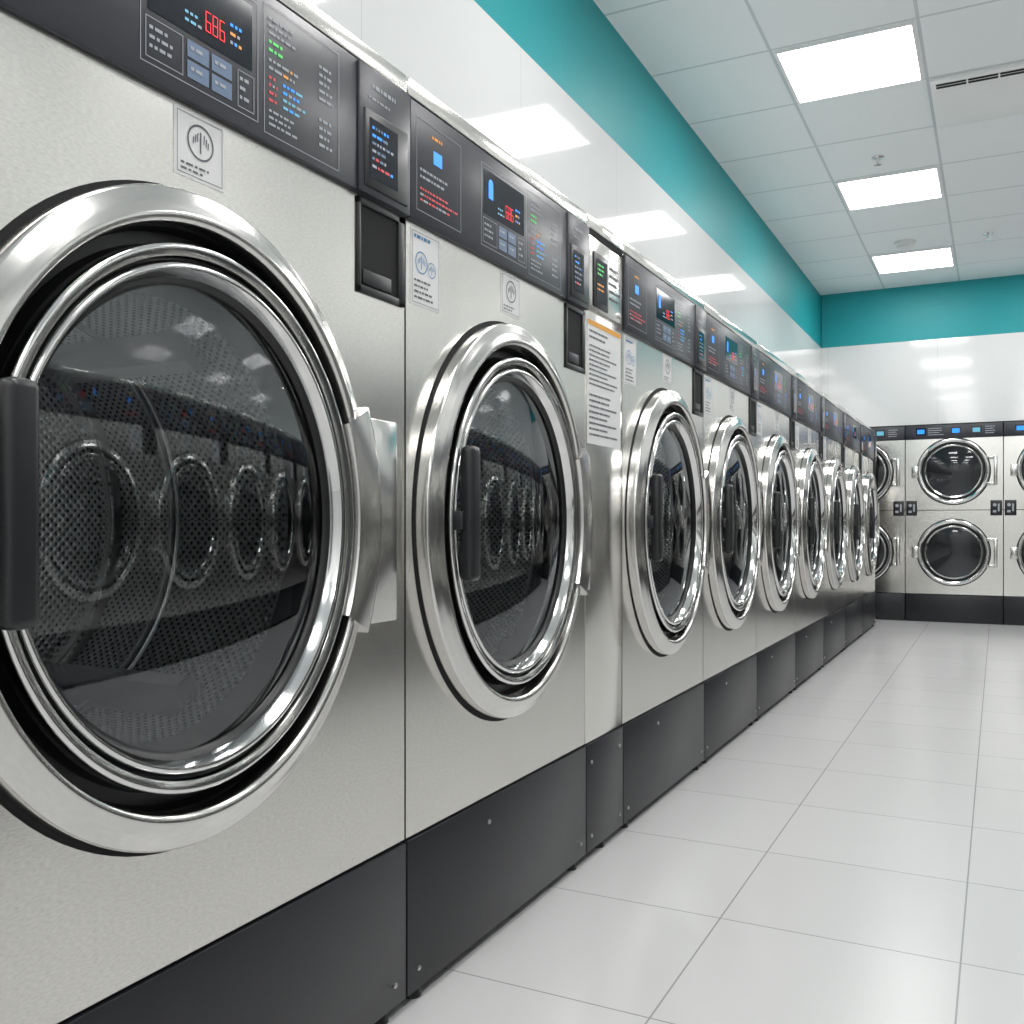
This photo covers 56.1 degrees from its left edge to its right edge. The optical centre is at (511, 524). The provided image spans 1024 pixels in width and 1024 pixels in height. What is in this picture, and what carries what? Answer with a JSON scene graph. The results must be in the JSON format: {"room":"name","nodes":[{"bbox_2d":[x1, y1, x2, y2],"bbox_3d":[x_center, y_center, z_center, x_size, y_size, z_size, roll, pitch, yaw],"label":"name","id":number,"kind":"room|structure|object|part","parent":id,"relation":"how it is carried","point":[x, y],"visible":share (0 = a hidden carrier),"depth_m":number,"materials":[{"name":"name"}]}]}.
{"room":"laundry","nodes":[
{"label":"laundry","id":0,"kind":"room"},
{"bbox_2d":[308,0,820,389],"bbox_3d":[0.171,-0.637,3.668,0.100,2.970,13.100,0,0,27],"label":"wall","id":1,"kind":"structure","parent":0,"point":[553,84],"depth_m":3.97,"materials":[{"name":"teal paint"}]},
{"bbox_2d":[387,618,1023,1023],"bbox_3d":[1.578,0.888,2.956,3.255,0.080,13.300,0,0,27],"label":"floor","id":2,"kind":"structure","parent":0,"point":[853,853],"depth_m":2.31,"materials":[{"name":"tile"}]},
{"bbox_2d":[0,0,409,1023],"bbox_3d":[-0.597,0.032,1.347,0.577,1.632,0.955,0,0,27],"label":"washing machine","id":3,"kind":"object","parent":2,"relation":"on","point":[204,204],"visible":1,"depth_m":1.38,"materials":[{"name":"silver metal"}]},
{"bbox_3d":[-0.501,-0.021,0.957,0.054,0.250,0.038,0,0,27],"label":"door handle","id":4,"kind":"part","parent":3,"relation":"part of","materials":[{"name":"black plastic"}]},
{"bbox_3d":[-0.396,-0.641,1.246,0.017,0.209,0.955,0,0,27],"label":"control panel","id":5,"kind":"part","parent":3,"relation":"part of","materials":[{"name":"grey"}]},
{"bbox_3d":[-0.417,0.701,1.256,0.046,0.294,0.955,0,0,27],"label":"kick plate","id":6,"kind":"part","parent":3,"relation":"part of","materials":[{"name":"paint"}]},
{"bbox_2d":[401,77,592,998],"bbox_3d":[-0.195,0.032,2.141,0.577,1.632,0.814,0,0,27],"label":"washing machine","id":7,"kind":"object","parent":2,"relation":"on","point":[498,521],"visible":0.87,"depth_m":1.94,"materials":[{"name":"silver metal"}]},
{"bbox_3d":[-0.089,-0.021,1.771,0.054,0.250,0.048,0,0,27],"label":"door handle","id":8,"kind":"part","parent":7,"relation":"part of","materials":[{"name":"black plastic"}]},
{"bbox_3d":[-0.015,0.701,2.050,0.046,0.294,0.814,0,0,27],"label":"kick plate","id":9,"kind":"part","parent":7,"relation":"part of","materials":[{"name":"paint"}]},
{"bbox_3d":[0.006,-0.641,2.040,0.017,0.209,0.814,0,0,27],"label":"control panel","id":10,"kind":"part","parent":7,"relation":"part of","materials":[{"name":"grey"}]},
{"bbox_2d":[582,726,622,853],"bbox_3d":[0.021,0.701,2.640,0.513,0.294,0.261,0,0,27],"label":"kick plate","id":11,"kind":"object","parent":2,"relation":"on","point":[604,754],"visible":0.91,"depth_m":2.52,"materials":[{"name":"paint"}]},
{"bbox_2d":[585,213,622,743],"bbox_3d":[0.021,-0.117,2.640,0.511,1.335,0.261,0,0,27],"label":"cabinet","id":12,"kind":"object","parent":11,"relation":"on","point":[603,600],"visible":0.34,"depth_m":2.53,"materials":[{"name":"silver metal"}]},
{"bbox_2d":[587,317,620,449],"bbox_3d":[0.244,-0.365,2.527,0.002,0.317,0.237,0,0,27],"label":"sticker","id":13,"kind":"object","parent":12,"relation":"attached to","point":[603,343],"visible":1,"depth_m":2.52,"materials":[{"name":"white paper"}]},
{"bbox_2d":[589,235,621,324],"bbox_3d":[0.248,-0.639,2.525,0.011,0.185,0.237,0,0,27],"label":"display","id":14,"kind":"object","parent":12,"relation":"attached to","point":[605,266],"visible":0.92,"depth_m":2.50,"materials":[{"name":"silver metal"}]},
{"bbox_2d":[620,241,710,827],"bbox_3d":[0.294,0.032,3.107,0.577,1.632,0.810,0,0,27],"label":"washing machine","id":15,"kind":"object","parent":2,"relation":"on","point":[666,494],"visible":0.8,"depth_m":2.93,"materials":[{"name":"silver metal"}]},
{"bbox_3d":[0.401,-0.021,2.739,0.054,0.250,0.047,0,0,27],"label":"door handle","id":16,"kind":"part","parent":15,"relation":"part of","materials":[{"name":"black plastic"}]},
{"bbox_3d":[0.474,0.701,3.017,0.046,0.294,0.810,0,0,27],"label":"kick plate","id":17,"kind":"part","parent":15,"relation":"part of","materials":[{"name":"paint"}]},
{"bbox_3d":[0.495,-0.641,3.006,0.017,0.209,0.810,0,0,27],"label":"control panel","id":18,"kind":"part","parent":15,"relation":"part of","materials":[{"name":"grey"}]},
{"bbox_2d":[700,302,763,763],"bbox_3d":[0.665,0.032,3.840,0.577,1.632,0.823,0,0,27],"label":"washing machine","id":19,"kind":"object","parent":2,"relation":"on","point":[731,376],"visible":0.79,"depth_m":3.68,"materials":[{"name":"silver metal"}]},
{"bbox_3d":[0.769,-0.021,3.467,0.054,0.250,0.048,0,0,27],"label":"door handle","id":20,"kind":"part","parent":19,"relation":"part of","materials":[{"name":"black plastic"}]},
{"bbox_3d":[0.845,0.701,3.749,0.046,0.294,0.823,0,0,27],"label":"kick plate","id":21,"kind":"part","parent":19,"relation":"part of","materials":[{"name":"paint"}]},
{"bbox_3d":[0.866,-0.641,3.739,0.017,0.209,0.823,0,0,27],"label":"control panel","id":22,"kind":"part","parent":19,"relation":"part of","materials":[{"name":"grey"}]},
{"bbox_2d":[753,342,800,720],"bbox_3d":[1.050,0.032,4.600,0.577,1.632,0.870,0,0,27],"label":"washing machine","id":23,"kind":"object","parent":2,"relation":"on","point":[777,401],"visible":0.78,"depth_m":4.42,"materials":[{"name":"silver metal"}]},
{"bbox_3d":[1.230,0.701,4.509,0.046,0.294,0.870,0,0,27],"label":"kick plate","id":24,"kind":"part","parent":23,"relation":"part of","materials":[{"name":"paint"}]},
{"bbox_3d":[1.156,-0.021,4.231,0.054,0.250,0.048,0,0,27],"label":"door handle","id":25,"kind":"part","parent":23,"relation":"part of","materials":[{"name":"black plastic"}]},
{"bbox_3d":[1.251,-0.641,4.499,0.017,0.209,0.870,0,0,27],"label":"control panel","id":26,"kind":"part","parent":23,"relation":"part of","materials":[{"name":"grey plastic"}]},
{"bbox_2d":[792,372,828,689],"bbox_3d":[1.446,0.032,5.383,0.577,1.632,0.875,0,0,27],"label":"washing machine","id":27,"kind":"object","parent":2,"relation":"on","point":[810,421],"visible":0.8,"depth_m":5.20,"materials":[{"name":"silver metal"}]},
{"bbox_3d":[1.626,0.701,5.292,0.046,0.294,0.875,0,0,27],"label":"kick plate","id":28,"kind":"part","parent":27,"relation":"part of","materials":[{"name":"paint"}]},
{"bbox_3d":[1.647,-0.641,5.282,0.017,0.209,0.875,0,0,27],"label":"control panel","id":29,"kind":"part","parent":27,"relation":"part of","materials":[{"name":"grey plastic"}]},
{"bbox_3d":[1.552,-0.021,5.013,0.054,0.250,0.048,0,0,27],"label":"door handle","id":30,"kind":"part","parent":27,"relation":"part of","materials":[{"name":"black plastic"}]},
{"bbox_2d":[821,393,849,666],"bbox_3d":[1.847,0.032,6.175,0.577,1.632,0.889,0,0,27],"label":"washing machine","id":31,"kind":"object","parent":2,"relation":"on","point":[835,436],"visible":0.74,"depth_m":5.97,"materials":[{"name":"silver metal"}]},
{"bbox_3d":[2.026,0.701,6.084,0.046,0.294,0.889,0,0,27],"label":"kick plate","id":32,"kind":"part","parent":31,"relation":"part of","materials":[{"name":"paint"}]},
{"bbox_3d":[2.048,-0.641,6.073,0.017,0.209,0.889,0,0,27],"label":"control panel","id":33,"kind":"part","parent":31,"relation":"part of","materials":[{"name":"grey plastic"}]},
{"bbox_3d":[1.953,-0.021,5.806,0.054,0.250,0.047,0,0,27],"label":"door handle","id":34,"kind":"part","parent":31,"relation":"part of","materials":[{"name":"black plastic"}]},
{"bbox_2d":[842,409,865,649],"bbox_3d":[2.252,0.032,6.975,0.577,1.632,0.895,0,0,27],"label":"washing machine","id":35,"kind":"object","parent":2,"relation":"on","point":[854,445],"visible":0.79,"depth_m":6.79,"materials":[{"name":"silver metal"}]},
{"bbox_3d":[2.432,0.701,6.884,0.046,0.294,0.895,0,0,27],"label":"kick plate","id":36,"kind":"part","parent":35,"relation":"part of","materials":[{"name":"paint"}]},
{"bbox_3d":[2.453,-0.641,6.873,0.017,0.209,0.895,0,0,27],"label":"control panel","id":37,"kind":"part","parent":35,"relation":"part of","materials":[{"name":"grey plastic"}]},
{"bbox_3d":[2.358,-0.021,6.604,0.054,0.250,0.048,0,0,27],"label":"door handle","id":38,"kind":"part","parent":35,"relation":"part of","materials":[{"name":"black plastic"}]},
{"bbox_2d":[860,422,879,635],"bbox_3d":[2.661,0.032,7.782,0.577,1.632,0.905,0,0,27],"label":"washing machine","id":39,"kind":"object","parent":2,"relation":"on","point":[869,456],"visible":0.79,"depth_m":7.59,"materials":[{"name":"silver metal"}]},
{"bbox_3d":[2.841,0.701,7.691,0.046,0.294,0.905,0,0,27],"label":"kick plate","id":40,"kind":"part","parent":39,"relation":"part of","materials":[{"name":"paint"}]},
{"bbox_3d":[2.862,-0.641,7.681,0.017,0.209,0.905,0,0,27],"label":"control panel","id":41,"kind":"part","parent":39,"relation":"part of","materials":[{"name":"grey plastic"}]},
{"bbox_3d":[2.765,-0.021,7.409,0.054,0.250,0.048,0,0,27],"label":"door handle","id":42,"kind":"part","parent":39,"relation":"part of","materials":[{"name":"black plastic"}]},
{"bbox_2d":[871,426,905,620],"bbox_3d":[3.313,-0.013,8.967,0.713,1.722,0.746,0,0,27],"label":"dryer","id":43,"kind":"object","parent":2,"relation":"on","point":[890,465],"visible":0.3,"depth_m":8.56,"materials":[{"name":"silver metal"}]},
{"bbox_3d":[3.167,-0.814,8.678,0.713,0.120,0.033,0,0,27],"label":"control panel","id":44,"kind":"part","parent":43,"relation":"part of","materials":[{"name":"black plastic"}]},
{"bbox_3d":[3.323,0.726,8.986,0.713,0.244,0.704,0,0,27],"label":"kick plate","id":45,"kind":"part","parent":43,"relation":"part of","materials":[{"name":"paint"}]},
{"bbox_2d":[906,422,1002,624],"bbox_3d":[3.980,-0.013,8.630,0.768,1.722,0.746,0,0,27],"label":"dryer","id":46,"kind":"object","parent":2,"relation":"on","point":[954,472],"visible":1,"depth_m":8.32,"materials":[{"name":"silver metal"}]},
{"bbox_3d":[3.990,0.726,8.648,0.768,0.244,0.704,0,0,27],"label":"kick plate","id":47,"kind":"part","parent":46,"relation":"part of","materials":[{"name":"paint"}]},
{"bbox_3d":[3.834,-0.814,8.341,0.768,0.120,0.033,0,0,27],"label":"control panel","id":48,"kind":"part","parent":46,"relation":"part of","materials":[{"name":"black plastic"}]},
{"bbox_2d":[1003,421,1023,625],"bbox_3d":[4.672,-0.013,8.280,0.768,1.722,0.746,0,0,27],"label":"dryer","id":49,"kind":"object","parent":2,"relation":"on","point":[1013,432],"visible":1,"depth_m":8.12,"materials":[{"name":"silver metal"}]},
{"bbox_3d":[4.681,0.726,8.298,0.768,0.244,0.704,0,0,27],"label":"kick plate","id":50,"kind":"part","parent":49,"relation":"part of","materials":[{"name":"paint"}]},
{"bbox_3d":[4.526,-0.814,7.991,0.768,0.120,0.033,0,0,27],"label":"control panel","id":51,"kind":"part","parent":49,"relation":"part of","materials":[{"name":"black plastic"}]},
{"bbox_2d":[593,0,1023,294],"bbox_3d":[1.578,-2.162,2.956,3.255,0.080,13.300,0,0,27],"label":"ceiling","id":52,"kind":"structure","parent":0,"point":[715,61],"depth_m":5.16,"materials":[{"name":"tile"}]},
{"bbox_2d":[774,20,923,103],"bbox_3d":[1.563,-2.116,4.426,0.580,0.012,0.580,0,0,27],"label":"ceiling light panel","id":53,"kind":"object","parent":52,"relation":"in","point":[888,56],"depth_m":4.40,"materials":[{"name":"white plastic"}]},
{"bbox_2d":[871,155,883,166],"bbox_3d":[2.109,-2.096,5.534,0.070,0.052,0.070,0,0,27],"label":"sprinkler","id":54,"kind":"object","parent":52,"relation":"attached to","point":[877,158],"visible":1,"depth_m":5.53,"materials":[{"name":"silver metal"}]},
{"bbox_2d":[836,166,942,210],"bbox_3d":[2.390,-2.116,6.059,0.580,0.012,0.580,0,0,27],"label":"ceiling light panel","id":55,"kind":"object","parent":52,"relation":"in","point":[921,184],"depth_m":6.04,"materials":[{"name":"white plastic"}]},
{"bbox_2d":[894,239,915,249],"bbox_3d":[2.946,-2.094,7.195,0.150,0.056,0.150,0,0,27],"label":"smoke detector","id":56,"kind":"object","parent":52,"relation":"attached to","point":[904,244],"visible":1,"depth_m":7.15,"materials":[{"name":"white plastic"}]},
{"bbox_2d":[871,246,954,273],"bbox_3d":[3.216,-2.116,7.692,0.580,0.012,0.580,0,0,27],"label":"ceiling light panel","id":57,"kind":"object","parent":52,"relation":"in","point":[939,257],"depth_m":7.68,"materials":[{"name":"white plastic"}]},
{"bbox_2d":[930,61,1023,128],"bbox_3d":[2.383,-2.109,4.695,0.590,0.026,0.590,0,0,27],"label":"ceiling vent","id":58,"kind":"object","parent":52,"relation":"in","point":[995,92],"visible":1,"depth_m":4.69,"materials":[{"name":"white metal"}]},
{"bbox_2d":[983,232,992,240],"bbox_3d":[3.461,-2.096,6.979,0.070,0.052,0.070,0,0,27],"label":"sprinkler","id":59,"kind":"object","parent":52,"relation":"attached to","point":[987,234],"visible":1,"depth_m":6.97,"materials":[{"name":"silver metal"}]},
{"bbox_2d":[821,274,1023,428],"bbox_3d":[4.400,-0.637,8.530,3.055,2.970,0.805,0,0,27],"label":"wall","id":60,"kind":"structure","parent":0,"point":[945,353],"depth_m":8.46,"materials":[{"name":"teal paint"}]}
]}

